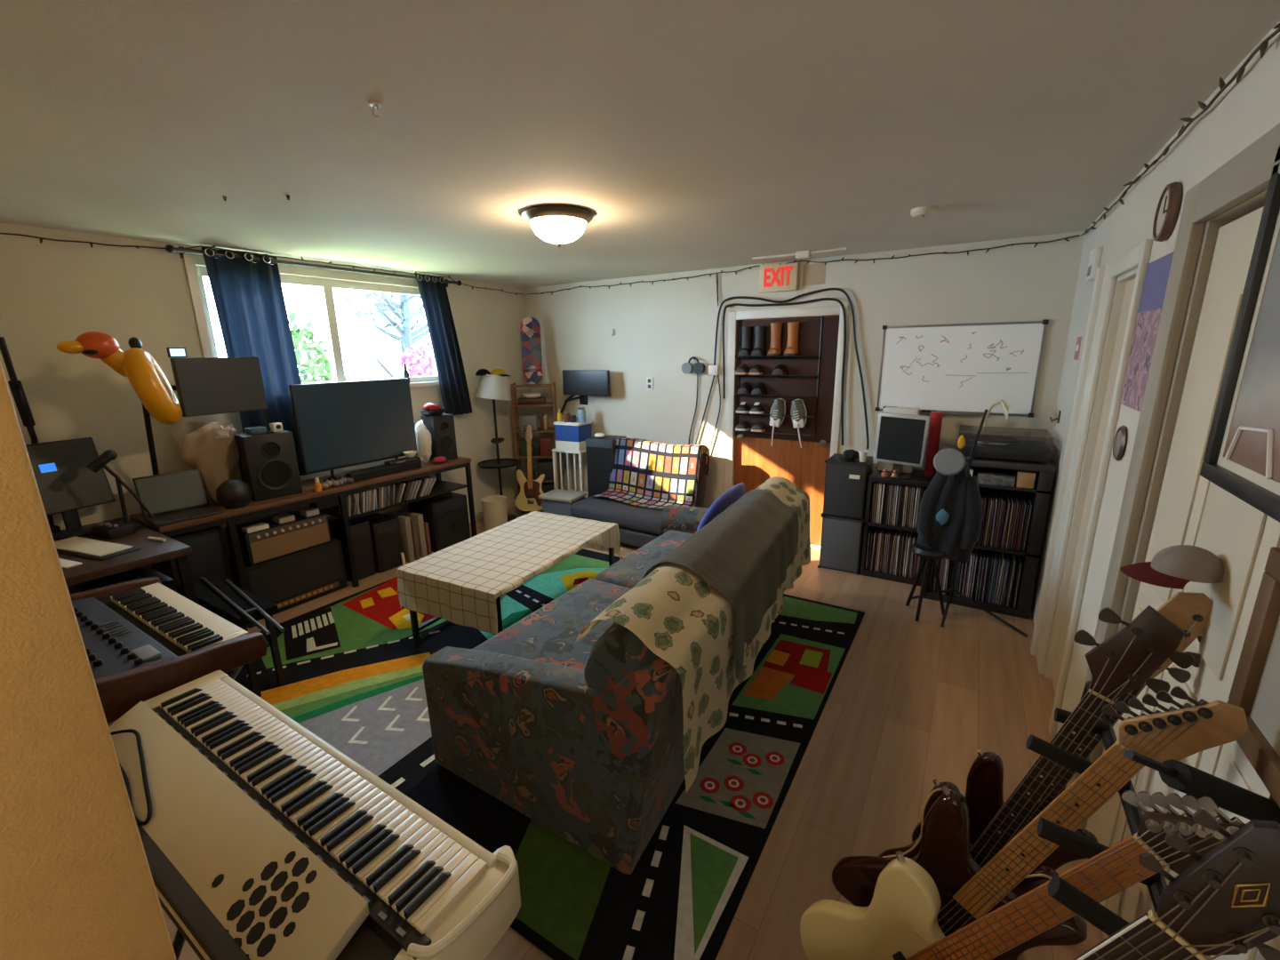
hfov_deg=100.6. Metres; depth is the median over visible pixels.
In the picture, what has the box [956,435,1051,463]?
turntable
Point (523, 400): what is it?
tin
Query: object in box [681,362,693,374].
ear cup
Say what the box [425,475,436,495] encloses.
case
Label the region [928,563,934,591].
record
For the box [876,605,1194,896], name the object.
bass guitar
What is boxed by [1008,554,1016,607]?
record
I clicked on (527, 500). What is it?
electric guitar
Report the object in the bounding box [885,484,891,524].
record
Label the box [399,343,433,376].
flowering shrub
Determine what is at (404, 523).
board game box
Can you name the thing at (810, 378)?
shoe rack
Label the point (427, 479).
case
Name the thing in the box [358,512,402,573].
amplifier
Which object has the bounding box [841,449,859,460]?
cloth bundle
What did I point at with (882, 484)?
record
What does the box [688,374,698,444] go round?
wire
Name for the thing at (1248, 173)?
trim
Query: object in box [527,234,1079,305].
string lights
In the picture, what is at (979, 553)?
record
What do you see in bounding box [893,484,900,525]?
record
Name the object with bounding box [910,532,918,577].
record
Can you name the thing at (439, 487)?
shelf
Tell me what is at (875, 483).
record
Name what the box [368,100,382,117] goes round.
ceiling hook
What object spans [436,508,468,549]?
grille
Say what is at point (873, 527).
record
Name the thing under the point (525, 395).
dish
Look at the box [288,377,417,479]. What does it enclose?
television
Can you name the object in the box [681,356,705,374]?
headphones
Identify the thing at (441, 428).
speaker
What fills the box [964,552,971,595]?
record
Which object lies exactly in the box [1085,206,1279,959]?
door
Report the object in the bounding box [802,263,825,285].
junction box
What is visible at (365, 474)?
soundbar
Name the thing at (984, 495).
record
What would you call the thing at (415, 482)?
case
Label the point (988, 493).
record
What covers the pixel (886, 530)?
record
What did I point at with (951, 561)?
record
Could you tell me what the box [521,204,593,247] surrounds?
ceiling lamp
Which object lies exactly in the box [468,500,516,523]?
baseboard
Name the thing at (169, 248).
curtain rod
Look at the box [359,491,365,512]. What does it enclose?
case
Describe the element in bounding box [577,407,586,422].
jar
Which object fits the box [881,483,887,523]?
record
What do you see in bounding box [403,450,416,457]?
bowl
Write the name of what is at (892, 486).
record
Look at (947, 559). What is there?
record
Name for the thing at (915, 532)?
record
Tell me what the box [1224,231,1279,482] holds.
picture
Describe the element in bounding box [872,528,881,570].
record
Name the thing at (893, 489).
record
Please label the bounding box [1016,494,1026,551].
record
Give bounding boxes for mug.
[563,413,571,422]
[570,415,577,422]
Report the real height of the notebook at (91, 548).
0.018 m
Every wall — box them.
[0,222,536,567]
[0,359,176,959]
[524,231,1085,508]
[1031,20,1279,761]
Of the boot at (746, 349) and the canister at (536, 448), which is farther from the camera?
the canister at (536, 448)
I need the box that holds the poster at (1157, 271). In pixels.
[1120,250,1174,411]
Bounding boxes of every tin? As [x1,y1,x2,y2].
[517,397,545,404]
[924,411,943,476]
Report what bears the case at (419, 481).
on the desk at (308, 495)
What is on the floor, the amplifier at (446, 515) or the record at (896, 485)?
the amplifier at (446, 515)
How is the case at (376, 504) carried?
on the desk at (308, 495)
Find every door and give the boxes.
[734,315,839,545]
[1051,278,1135,693]
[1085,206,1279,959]
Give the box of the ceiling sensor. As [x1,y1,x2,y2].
[752,247,846,259]
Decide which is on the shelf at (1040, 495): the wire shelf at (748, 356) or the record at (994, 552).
the record at (994, 552)
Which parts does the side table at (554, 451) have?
leg, leg, leg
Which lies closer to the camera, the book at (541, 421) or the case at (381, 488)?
the case at (381, 488)
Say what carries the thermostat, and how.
attached to the wall at (1247, 109)
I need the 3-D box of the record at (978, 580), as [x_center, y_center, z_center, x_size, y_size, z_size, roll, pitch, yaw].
[2.366,0.639,3.716,0.009,0.310,0.300,6,15,31]
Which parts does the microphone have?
stem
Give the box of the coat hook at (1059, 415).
[1049,410,1061,423]
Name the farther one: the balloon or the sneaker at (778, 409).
the sneaker at (778, 409)
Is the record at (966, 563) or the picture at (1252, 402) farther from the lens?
the record at (966, 563)
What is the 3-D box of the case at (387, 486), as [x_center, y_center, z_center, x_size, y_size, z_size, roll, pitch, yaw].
[-2.092,0.125,4.307,0.140,0.165,0.042,7,16,31]
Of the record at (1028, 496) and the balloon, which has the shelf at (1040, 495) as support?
the record at (1028, 496)
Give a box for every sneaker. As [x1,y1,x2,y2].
[735,420,749,431]
[736,401,750,413]
[749,402,764,414]
[751,421,765,431]
[769,398,785,446]
[791,399,807,447]
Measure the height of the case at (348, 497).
0.165 m
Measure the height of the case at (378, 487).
0.165 m
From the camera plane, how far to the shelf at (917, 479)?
4.03 m
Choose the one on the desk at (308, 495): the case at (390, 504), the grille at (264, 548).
the case at (390, 504)
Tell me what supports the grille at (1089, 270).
attached to the thermostat
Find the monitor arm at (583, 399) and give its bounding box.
[556,394,587,420]
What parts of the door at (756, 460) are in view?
handle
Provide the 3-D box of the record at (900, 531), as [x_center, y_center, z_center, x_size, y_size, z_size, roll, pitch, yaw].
[2.019,0.545,4.158,0.009,0.305,0.300,8,16,31]
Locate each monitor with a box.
[25,436,115,540]
[169,356,267,416]
[562,369,609,396]
[873,411,930,479]
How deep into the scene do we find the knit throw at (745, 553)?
2.30 m
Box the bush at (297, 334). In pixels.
[287,310,346,383]
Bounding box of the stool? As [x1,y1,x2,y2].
[905,542,945,621]
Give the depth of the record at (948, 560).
3.69 m
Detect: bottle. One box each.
[313,477,322,491]
[401,363,410,383]
[557,408,562,421]
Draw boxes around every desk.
[53,517,198,604]
[129,456,476,628]
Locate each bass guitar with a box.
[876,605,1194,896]
[912,592,1212,870]
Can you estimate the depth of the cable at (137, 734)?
1.32 m
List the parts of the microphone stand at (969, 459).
leg, leg, knob, leg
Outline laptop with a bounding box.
[132,468,222,527]
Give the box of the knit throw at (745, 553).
[641,488,798,678]
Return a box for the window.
[195,265,439,383]
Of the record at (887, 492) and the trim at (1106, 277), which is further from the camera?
the record at (887, 492)
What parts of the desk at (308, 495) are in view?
leg, rail, leg, leg, leg, leg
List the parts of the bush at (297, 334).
stem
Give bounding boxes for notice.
[1073,336,1081,359]
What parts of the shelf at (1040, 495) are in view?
panel, board, panel, panel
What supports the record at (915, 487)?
on the shelf at (917, 479)
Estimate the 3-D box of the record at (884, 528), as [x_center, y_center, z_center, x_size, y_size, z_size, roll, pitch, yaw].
[1.919,0.531,4.222,0.008,0.305,0.300,8,16,31]
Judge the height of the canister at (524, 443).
0.170 m
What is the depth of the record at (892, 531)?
4.09 m
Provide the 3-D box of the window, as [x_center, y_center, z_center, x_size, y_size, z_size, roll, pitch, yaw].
[-2.445,-1.187,4.338,0.070,0.840,1.860,7,16,31]
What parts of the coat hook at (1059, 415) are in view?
plate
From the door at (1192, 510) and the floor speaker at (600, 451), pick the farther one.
the floor speaker at (600, 451)
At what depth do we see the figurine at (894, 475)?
3.90 m
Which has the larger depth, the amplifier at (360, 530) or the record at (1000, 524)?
the amplifier at (360, 530)
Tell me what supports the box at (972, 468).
on the shelf at (1040, 495)
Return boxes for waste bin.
[480,495,507,530]
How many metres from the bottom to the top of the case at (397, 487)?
0.156 m
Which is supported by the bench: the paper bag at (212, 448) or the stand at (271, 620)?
the stand at (271, 620)
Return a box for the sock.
[736,434,744,439]
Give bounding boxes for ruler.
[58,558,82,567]
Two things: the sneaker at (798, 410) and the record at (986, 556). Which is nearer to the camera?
the record at (986, 556)
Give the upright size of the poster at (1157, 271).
0.515 m
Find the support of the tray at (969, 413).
on the whiteboard
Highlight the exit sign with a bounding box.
[759,262,799,293]
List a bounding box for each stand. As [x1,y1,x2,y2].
[107,664,243,726]
[128,336,176,475]
[172,929,184,959]
[200,576,284,634]
[520,470,543,514]
[912,408,1028,637]
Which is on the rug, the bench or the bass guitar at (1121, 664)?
the bench
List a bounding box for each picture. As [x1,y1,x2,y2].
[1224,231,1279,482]
[1227,546,1279,807]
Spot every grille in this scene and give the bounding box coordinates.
[248,544,343,602]
[249,521,329,563]
[352,536,373,577]
[378,532,401,568]
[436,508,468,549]
[586,446,612,497]
[824,463,865,518]
[1086,265,1091,277]
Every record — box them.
[865,526,874,569]
[867,527,875,569]
[869,482,875,522]
[869,527,878,569]
[870,527,879,570]
[872,482,877,522]
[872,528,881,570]
[873,482,879,522]
[874,528,883,571]
[875,482,881,522]
[876,528,884,571]
[877,483,884,523]
[878,528,886,571]
[879,483,885,523]
[880,528,887,572]
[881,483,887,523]
[881,528,890,572]
[883,483,889,524]
[883,528,891,573]
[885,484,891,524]
[886,528,894,573]
[888,484,893,524]
[888,529,896,573]
[889,484,895,525]
[889,529,898,574]
[891,484,897,525]
[891,530,899,574]
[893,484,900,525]
[893,530,901,575]
[895,530,903,575]
[896,485,902,525]
[896,530,904,575]
[897,485,904,526]
[898,531,907,575]
[899,485,905,526]
[900,531,908,575]
[902,485,907,526]
[902,531,911,575]
[904,486,910,527]
[904,532,912,576]
[906,486,912,527]
[906,532,914,576]
[908,486,914,527]
[908,532,916,577]
[910,486,917,527]
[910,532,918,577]
[912,487,919,527]
[912,554,916,577]
[913,554,918,578]
[914,487,921,527]
[916,487,923,528]
[916,555,919,574]
[918,556,922,569]
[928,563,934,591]
[931,559,936,591]
[933,559,938,591]
[935,559,941,591]
[936,559,943,591]
[940,558,944,587]
[941,559,946,590]
[942,559,948,594]
[944,560,950,594]
[946,560,952,594]
[953,561,959,596]
[955,562,960,596]
[958,562,963,596]
[960,563,966,597]
[961,562,967,598]
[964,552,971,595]
[966,551,972,597]
[968,548,975,598]
[970,548,977,599]
[972,549,980,599]
[975,489,983,544]
[975,549,982,600]
[977,489,985,544]
[977,549,984,600]
[979,489,986,544]
[979,550,987,600]
[981,550,988,601]
[982,490,990,545]
[984,490,992,545]
[984,551,991,601]
[985,490,994,545]
[985,551,992,601]
[988,490,995,546]
[988,551,996,602]
[990,491,997,546]
[990,552,998,603]
[992,491,999,547]
[992,552,1000,603]
[994,491,1002,547]
[994,552,1003,603]
[996,491,1004,547]
[997,552,1006,605]
[998,492,1006,548]
[999,552,1008,605]
[1000,492,1009,548]
[1001,553,1009,605]
[1002,492,1010,548]
[1003,553,1012,606]
[1005,493,1013,549]
[1006,553,1015,606]
[1007,493,1015,549]
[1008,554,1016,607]
[1009,493,1018,549]
[1010,554,1020,607]
[1012,493,1021,550]
[1013,555,1021,607]
[1015,494,1023,551]
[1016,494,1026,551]
[1019,494,1029,551]
[1022,494,1031,551]
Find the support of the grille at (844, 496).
attached to the speaker at (845, 497)
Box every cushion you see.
[472,578,631,669]
[584,622,658,692]
[594,529,692,588]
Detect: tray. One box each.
[477,458,519,469]
[919,411,979,415]
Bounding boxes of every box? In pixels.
[240,522,269,533]
[299,506,319,517]
[384,512,415,562]
[397,509,427,558]
[409,519,420,559]
[423,521,431,555]
[520,415,537,430]
[708,365,719,375]
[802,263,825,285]
[969,467,973,476]
[976,471,1015,487]
[1015,470,1036,488]
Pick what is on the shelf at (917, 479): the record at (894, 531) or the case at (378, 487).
the record at (894, 531)
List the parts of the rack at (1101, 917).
frame, padded arm, padded arm, padded arm, padded arm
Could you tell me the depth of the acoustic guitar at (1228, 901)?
0.61 m
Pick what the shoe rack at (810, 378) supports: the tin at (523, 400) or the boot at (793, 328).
the boot at (793, 328)
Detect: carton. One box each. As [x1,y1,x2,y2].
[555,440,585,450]
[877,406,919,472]
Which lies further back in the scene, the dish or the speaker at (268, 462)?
the dish
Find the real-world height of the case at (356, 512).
0.165 m
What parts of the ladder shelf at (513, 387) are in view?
post, post, post, post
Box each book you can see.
[539,413,543,430]
[543,414,548,430]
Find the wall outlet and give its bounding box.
[646,377,653,389]
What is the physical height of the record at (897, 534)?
0.305 m
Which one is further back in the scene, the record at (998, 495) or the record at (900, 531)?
the record at (900, 531)
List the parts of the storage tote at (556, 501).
lid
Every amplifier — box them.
[225,510,331,565]
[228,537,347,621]
[328,517,375,581]
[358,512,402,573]
[408,491,470,552]
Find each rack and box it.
[733,315,839,442]
[1025,680,1167,935]
[1123,749,1279,823]
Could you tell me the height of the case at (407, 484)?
0.153 m
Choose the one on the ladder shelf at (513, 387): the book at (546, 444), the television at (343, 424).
the book at (546, 444)
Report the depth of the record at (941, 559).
3.71 m
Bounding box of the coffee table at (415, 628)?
[409,547,614,640]
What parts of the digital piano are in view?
panel, key felt rail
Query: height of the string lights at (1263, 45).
0.075 m
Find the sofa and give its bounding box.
[422,504,734,874]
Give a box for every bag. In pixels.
[172,421,239,502]
[415,419,431,463]
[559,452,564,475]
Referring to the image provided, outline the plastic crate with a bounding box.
[553,421,591,441]
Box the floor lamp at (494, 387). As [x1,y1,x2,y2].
[474,368,519,521]
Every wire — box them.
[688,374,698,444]
[695,376,714,444]
[709,375,720,449]
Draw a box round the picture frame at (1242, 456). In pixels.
[1200,145,1279,522]
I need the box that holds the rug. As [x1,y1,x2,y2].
[225,548,864,959]
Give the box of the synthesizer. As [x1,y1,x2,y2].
[69,576,267,723]
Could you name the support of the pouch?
on the desk at (308, 495)
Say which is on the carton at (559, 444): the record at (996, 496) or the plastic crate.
the plastic crate
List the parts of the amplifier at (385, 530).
panel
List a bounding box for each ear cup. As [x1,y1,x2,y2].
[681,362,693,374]
[693,362,705,374]
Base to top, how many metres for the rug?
0.012 m
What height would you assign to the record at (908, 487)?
0.305 m
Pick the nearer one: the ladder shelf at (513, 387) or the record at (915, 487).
the record at (915, 487)
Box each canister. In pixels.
[520,439,532,455]
[532,441,540,455]
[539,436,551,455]
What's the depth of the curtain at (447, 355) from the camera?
5.00 m
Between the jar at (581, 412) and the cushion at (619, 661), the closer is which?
the cushion at (619, 661)
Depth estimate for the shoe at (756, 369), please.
4.66 m
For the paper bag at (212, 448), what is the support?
on the desk at (308, 495)
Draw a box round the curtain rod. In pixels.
[165,244,461,287]
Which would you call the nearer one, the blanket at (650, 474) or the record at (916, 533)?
the record at (916, 533)
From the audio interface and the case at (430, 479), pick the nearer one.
the audio interface
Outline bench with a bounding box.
[176,575,286,696]
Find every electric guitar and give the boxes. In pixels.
[515,424,544,511]
[800,790,1245,959]
[832,686,1248,959]
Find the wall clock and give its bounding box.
[1152,181,1183,241]
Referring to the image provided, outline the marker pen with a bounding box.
[147,536,166,541]
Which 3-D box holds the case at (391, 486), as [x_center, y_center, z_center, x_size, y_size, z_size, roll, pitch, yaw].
[-2.059,0.111,4.359,0.140,0.165,0.042,7,16,31]
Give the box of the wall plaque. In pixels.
[1112,425,1127,460]
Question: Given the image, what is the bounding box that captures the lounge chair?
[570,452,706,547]
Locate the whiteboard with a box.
[874,319,1048,417]
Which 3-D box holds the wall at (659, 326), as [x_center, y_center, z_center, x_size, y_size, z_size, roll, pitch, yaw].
[0.900,-0.687,4.970,5.011,2.442,0.140,7,16,31]
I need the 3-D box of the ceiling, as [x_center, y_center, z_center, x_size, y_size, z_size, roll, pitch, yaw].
[-1.048,-1.198,1.788,5.151,0.120,7.220,7,16,31]
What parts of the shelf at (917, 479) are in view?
panel, board, panel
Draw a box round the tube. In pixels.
[400,552,405,566]
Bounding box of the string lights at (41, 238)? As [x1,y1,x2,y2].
[0,232,523,295]
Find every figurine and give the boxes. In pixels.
[880,468,887,477]
[891,470,898,477]
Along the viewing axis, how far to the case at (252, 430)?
3.54 m
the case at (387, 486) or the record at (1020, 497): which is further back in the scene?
the case at (387, 486)
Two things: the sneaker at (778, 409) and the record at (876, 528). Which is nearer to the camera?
the record at (876, 528)
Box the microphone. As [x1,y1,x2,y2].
[86,449,153,529]
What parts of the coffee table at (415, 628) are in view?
leg, leg, leg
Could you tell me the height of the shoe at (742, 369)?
0.088 m
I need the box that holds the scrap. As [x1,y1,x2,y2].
[594,432,605,437]
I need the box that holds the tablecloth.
[397,511,620,634]
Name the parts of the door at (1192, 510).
panel, panel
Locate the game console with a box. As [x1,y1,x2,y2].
[384,456,417,465]
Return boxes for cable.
[110,728,151,825]
[713,288,869,449]
[722,297,846,445]
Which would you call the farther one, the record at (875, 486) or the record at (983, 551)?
the record at (875, 486)
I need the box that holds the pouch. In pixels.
[432,456,446,463]
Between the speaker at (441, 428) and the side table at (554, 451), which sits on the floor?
the side table at (554, 451)
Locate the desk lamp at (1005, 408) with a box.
[981,399,1008,435]
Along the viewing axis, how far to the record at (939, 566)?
3.74 m
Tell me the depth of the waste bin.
5.31 m
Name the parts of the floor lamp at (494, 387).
baseball cap, lamp shade, crown, baseball cap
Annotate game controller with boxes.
[321,478,339,488]
[335,475,353,486]
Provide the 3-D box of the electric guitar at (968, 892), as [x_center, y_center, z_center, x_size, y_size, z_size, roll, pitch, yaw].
[0.757,0.786,1.162,0.626,0.924,0.090,10,17,38]
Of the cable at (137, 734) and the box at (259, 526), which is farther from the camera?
the box at (259, 526)
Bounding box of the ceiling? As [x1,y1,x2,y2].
[0,0,1279,287]
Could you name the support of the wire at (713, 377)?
hanging from the box at (713, 370)
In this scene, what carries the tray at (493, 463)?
on the floor lamp at (494, 387)
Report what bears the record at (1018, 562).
on the shelf at (1040, 495)
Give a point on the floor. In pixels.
(911, 704)
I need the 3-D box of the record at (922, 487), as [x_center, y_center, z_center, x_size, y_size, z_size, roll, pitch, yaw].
[2.117,0.181,3.998,0.008,0.305,0.300,8,16,31]
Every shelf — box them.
[319,480,467,519]
[510,382,560,513]
[733,430,815,437]
[734,393,817,398]
[734,412,815,418]
[735,355,820,359]
[735,374,818,377]
[860,465,936,586]
[922,444,1055,619]
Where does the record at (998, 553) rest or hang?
on the shelf at (1040, 495)
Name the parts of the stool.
leg, leg, post, seat, leg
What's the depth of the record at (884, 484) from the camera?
4.01 m
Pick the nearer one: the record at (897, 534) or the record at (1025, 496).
the record at (1025, 496)
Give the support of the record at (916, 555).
on the shelf at (917, 479)
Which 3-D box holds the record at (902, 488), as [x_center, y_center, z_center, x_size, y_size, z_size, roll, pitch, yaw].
[2.013,0.164,4.074,0.008,0.305,0.300,8,16,31]
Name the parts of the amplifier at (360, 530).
panel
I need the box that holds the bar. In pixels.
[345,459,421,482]
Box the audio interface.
[90,520,135,539]
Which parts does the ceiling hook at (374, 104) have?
plate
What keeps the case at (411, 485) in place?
on the desk at (308, 495)
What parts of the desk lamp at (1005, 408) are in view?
lamp shade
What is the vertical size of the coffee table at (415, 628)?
0.478 m
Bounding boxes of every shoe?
[734,364,748,374]
[736,381,751,393]
[748,364,763,375]
[751,382,766,394]
[771,364,786,375]
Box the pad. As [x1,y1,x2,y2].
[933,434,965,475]
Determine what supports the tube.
on the floor
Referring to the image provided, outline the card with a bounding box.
[848,474,859,479]
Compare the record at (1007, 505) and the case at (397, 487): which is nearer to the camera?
the record at (1007, 505)
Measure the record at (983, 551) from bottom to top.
0.310 m
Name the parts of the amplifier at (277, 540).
panel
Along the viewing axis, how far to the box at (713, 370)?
4.88 m
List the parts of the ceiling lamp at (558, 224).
lamp shade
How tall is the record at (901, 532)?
0.305 m
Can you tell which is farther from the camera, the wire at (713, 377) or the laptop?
the wire at (713, 377)
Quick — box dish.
[522,392,541,398]
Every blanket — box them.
[575,476,810,792]
[592,437,709,509]
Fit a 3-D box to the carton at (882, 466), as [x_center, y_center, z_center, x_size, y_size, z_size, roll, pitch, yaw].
[2.000,-0.314,4.116,0.240,0.484,0.140,7,16,31]
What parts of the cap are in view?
crown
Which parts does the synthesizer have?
knob, knob, knob, knob, knob, knob, knob, knob, knob, knob, knob, knob, control panel, knob, knob, pitch wheel plate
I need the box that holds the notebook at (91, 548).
[54,536,140,560]
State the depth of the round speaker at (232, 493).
3.38 m
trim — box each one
[183,253,439,387]
[724,304,848,491]
[810,544,820,549]
[1030,238,1152,735]
[1064,122,1279,829]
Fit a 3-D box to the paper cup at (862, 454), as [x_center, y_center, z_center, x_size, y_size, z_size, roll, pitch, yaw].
[1.702,-0.181,4.062,0.064,0.080,0.064,7,16,31]
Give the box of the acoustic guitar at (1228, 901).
[1072,808,1279,959]
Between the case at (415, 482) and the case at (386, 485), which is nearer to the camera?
the case at (386, 485)
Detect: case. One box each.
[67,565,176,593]
[150,525,236,625]
[244,425,266,434]
[338,495,351,516]
[347,494,353,516]
[352,493,357,515]
[352,493,360,513]
[355,492,359,514]
[358,492,362,513]
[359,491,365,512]
[362,490,367,511]
[367,489,370,511]
[368,489,373,511]
[370,488,375,510]
[374,488,380,508]
[375,488,377,509]
[376,487,381,508]
[378,487,383,507]
[381,486,385,507]
[385,485,389,505]
[385,486,387,506]
[385,486,391,505]
[389,484,395,504]
[392,483,401,503]
[396,482,405,503]
[400,481,409,502]
[404,480,414,500]
[408,480,417,499]
[411,479,421,498]
[415,478,425,497]
[419,477,429,496]
[423,476,432,495]
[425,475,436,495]
[537,458,553,479]
[541,481,554,493]
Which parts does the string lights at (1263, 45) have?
bulb, bulb, bulb, bulb, bulb, bulb, bulb, bulb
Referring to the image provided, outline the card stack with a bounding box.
[272,512,295,523]
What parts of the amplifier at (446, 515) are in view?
handle, panel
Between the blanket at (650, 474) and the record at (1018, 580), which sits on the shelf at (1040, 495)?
the record at (1018, 580)
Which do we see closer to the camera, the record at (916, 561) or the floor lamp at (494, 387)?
the record at (916, 561)
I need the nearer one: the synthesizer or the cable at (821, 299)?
the synthesizer
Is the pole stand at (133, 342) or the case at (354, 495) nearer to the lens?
the pole stand at (133, 342)
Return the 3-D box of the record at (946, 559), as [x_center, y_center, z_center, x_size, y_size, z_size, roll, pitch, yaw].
[2.192,0.617,3.818,0.009,0.310,0.300,8,16,31]
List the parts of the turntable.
platter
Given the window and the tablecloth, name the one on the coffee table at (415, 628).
the tablecloth
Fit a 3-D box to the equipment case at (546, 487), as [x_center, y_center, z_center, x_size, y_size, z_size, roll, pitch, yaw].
[-1.133,0.130,6.026,0.320,0.180,0.210,-2,14,-6]
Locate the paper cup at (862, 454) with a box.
[858,450,867,462]
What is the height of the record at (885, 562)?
0.305 m
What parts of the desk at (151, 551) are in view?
leg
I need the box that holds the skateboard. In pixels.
[520,316,542,384]
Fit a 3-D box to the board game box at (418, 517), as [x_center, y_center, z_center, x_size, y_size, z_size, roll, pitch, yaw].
[-2.024,0.476,4.728,0.290,0.390,0.050,7,16,31]
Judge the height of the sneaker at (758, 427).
0.078 m
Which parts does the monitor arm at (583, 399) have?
wall plate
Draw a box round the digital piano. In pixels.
[108,670,520,959]
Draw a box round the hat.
[419,402,445,416]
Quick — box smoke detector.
[910,205,938,218]
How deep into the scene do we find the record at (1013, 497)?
3.44 m
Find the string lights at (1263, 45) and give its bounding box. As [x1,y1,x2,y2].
[1081,23,1279,235]
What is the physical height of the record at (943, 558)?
0.310 m
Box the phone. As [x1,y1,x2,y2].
[166,347,187,357]
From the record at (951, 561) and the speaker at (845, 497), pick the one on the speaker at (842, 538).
the speaker at (845, 497)
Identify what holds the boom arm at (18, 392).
on the desk at (151, 551)
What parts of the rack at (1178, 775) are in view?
rod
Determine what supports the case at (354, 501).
on the desk at (308, 495)
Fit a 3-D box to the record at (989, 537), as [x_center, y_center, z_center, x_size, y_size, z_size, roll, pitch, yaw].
[2.386,0.258,3.611,0.010,0.310,0.300,6,15,31]
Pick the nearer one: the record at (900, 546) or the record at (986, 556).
the record at (986, 556)
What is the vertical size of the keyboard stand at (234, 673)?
0.697 m
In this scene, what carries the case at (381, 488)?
on the desk at (308, 495)
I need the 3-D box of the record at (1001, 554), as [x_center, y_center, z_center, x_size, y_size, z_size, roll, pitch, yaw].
[2.471,0.651,3.661,0.009,0.310,0.300,9,17,31]
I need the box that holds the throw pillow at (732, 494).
[696,482,745,530]
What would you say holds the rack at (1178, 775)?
attached to the door at (1192, 510)
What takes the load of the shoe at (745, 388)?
on the shoe rack at (810, 378)
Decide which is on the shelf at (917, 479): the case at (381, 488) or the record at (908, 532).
the record at (908, 532)
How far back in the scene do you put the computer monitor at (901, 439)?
3.86 m
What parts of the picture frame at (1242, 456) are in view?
white railing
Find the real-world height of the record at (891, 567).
0.305 m
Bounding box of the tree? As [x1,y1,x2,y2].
[334,289,433,377]
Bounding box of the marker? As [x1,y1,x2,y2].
[925,409,936,412]
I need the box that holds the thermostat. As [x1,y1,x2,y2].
[1085,246,1103,281]
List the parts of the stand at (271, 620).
rod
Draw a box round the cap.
[1120,544,1223,589]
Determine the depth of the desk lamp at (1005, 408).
3.69 m
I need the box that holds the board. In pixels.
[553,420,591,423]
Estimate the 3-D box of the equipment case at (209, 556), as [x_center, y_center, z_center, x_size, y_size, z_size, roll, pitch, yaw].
[-2.879,0.624,3.431,0.352,0.745,0.290,7,16,31]
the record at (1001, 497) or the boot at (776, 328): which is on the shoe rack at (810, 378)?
the boot at (776, 328)
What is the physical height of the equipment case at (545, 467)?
0.200 m
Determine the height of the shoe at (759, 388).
0.103 m
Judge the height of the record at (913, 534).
0.305 m
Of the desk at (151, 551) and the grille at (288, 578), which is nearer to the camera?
the desk at (151, 551)
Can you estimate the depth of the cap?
1.17 m
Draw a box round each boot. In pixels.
[737,326,752,356]
[750,326,766,355]
[766,322,782,355]
[783,321,799,355]
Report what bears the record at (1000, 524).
on the shelf at (1040, 495)
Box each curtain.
[200,247,306,475]
[415,274,472,415]
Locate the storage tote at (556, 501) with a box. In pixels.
[538,488,587,517]
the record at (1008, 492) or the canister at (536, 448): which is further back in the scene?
the canister at (536, 448)
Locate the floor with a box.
[113,507,1103,959]
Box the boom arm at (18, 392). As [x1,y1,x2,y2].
[0,336,61,533]
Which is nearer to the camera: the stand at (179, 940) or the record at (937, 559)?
the stand at (179, 940)
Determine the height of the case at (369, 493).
0.165 m
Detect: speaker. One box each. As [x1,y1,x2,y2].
[216,479,252,509]
[234,429,302,501]
[420,413,457,460]
[585,434,626,497]
[817,514,865,575]
[821,453,872,520]
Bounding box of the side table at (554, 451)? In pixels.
[552,448,588,498]
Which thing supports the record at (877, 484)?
on the shelf at (917, 479)
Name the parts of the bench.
seat, leg, leg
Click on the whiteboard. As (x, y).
(953, 369)
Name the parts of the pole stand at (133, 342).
arm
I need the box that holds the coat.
[916,464,982,563]
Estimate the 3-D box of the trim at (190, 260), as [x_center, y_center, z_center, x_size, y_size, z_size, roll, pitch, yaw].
[-2.387,-1.198,4.304,0.080,0.945,1.990,7,16,31]
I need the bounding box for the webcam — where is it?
[269,422,283,431]
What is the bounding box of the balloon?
[56,331,182,424]
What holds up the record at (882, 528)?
on the shelf at (917, 479)
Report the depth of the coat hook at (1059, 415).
3.47 m

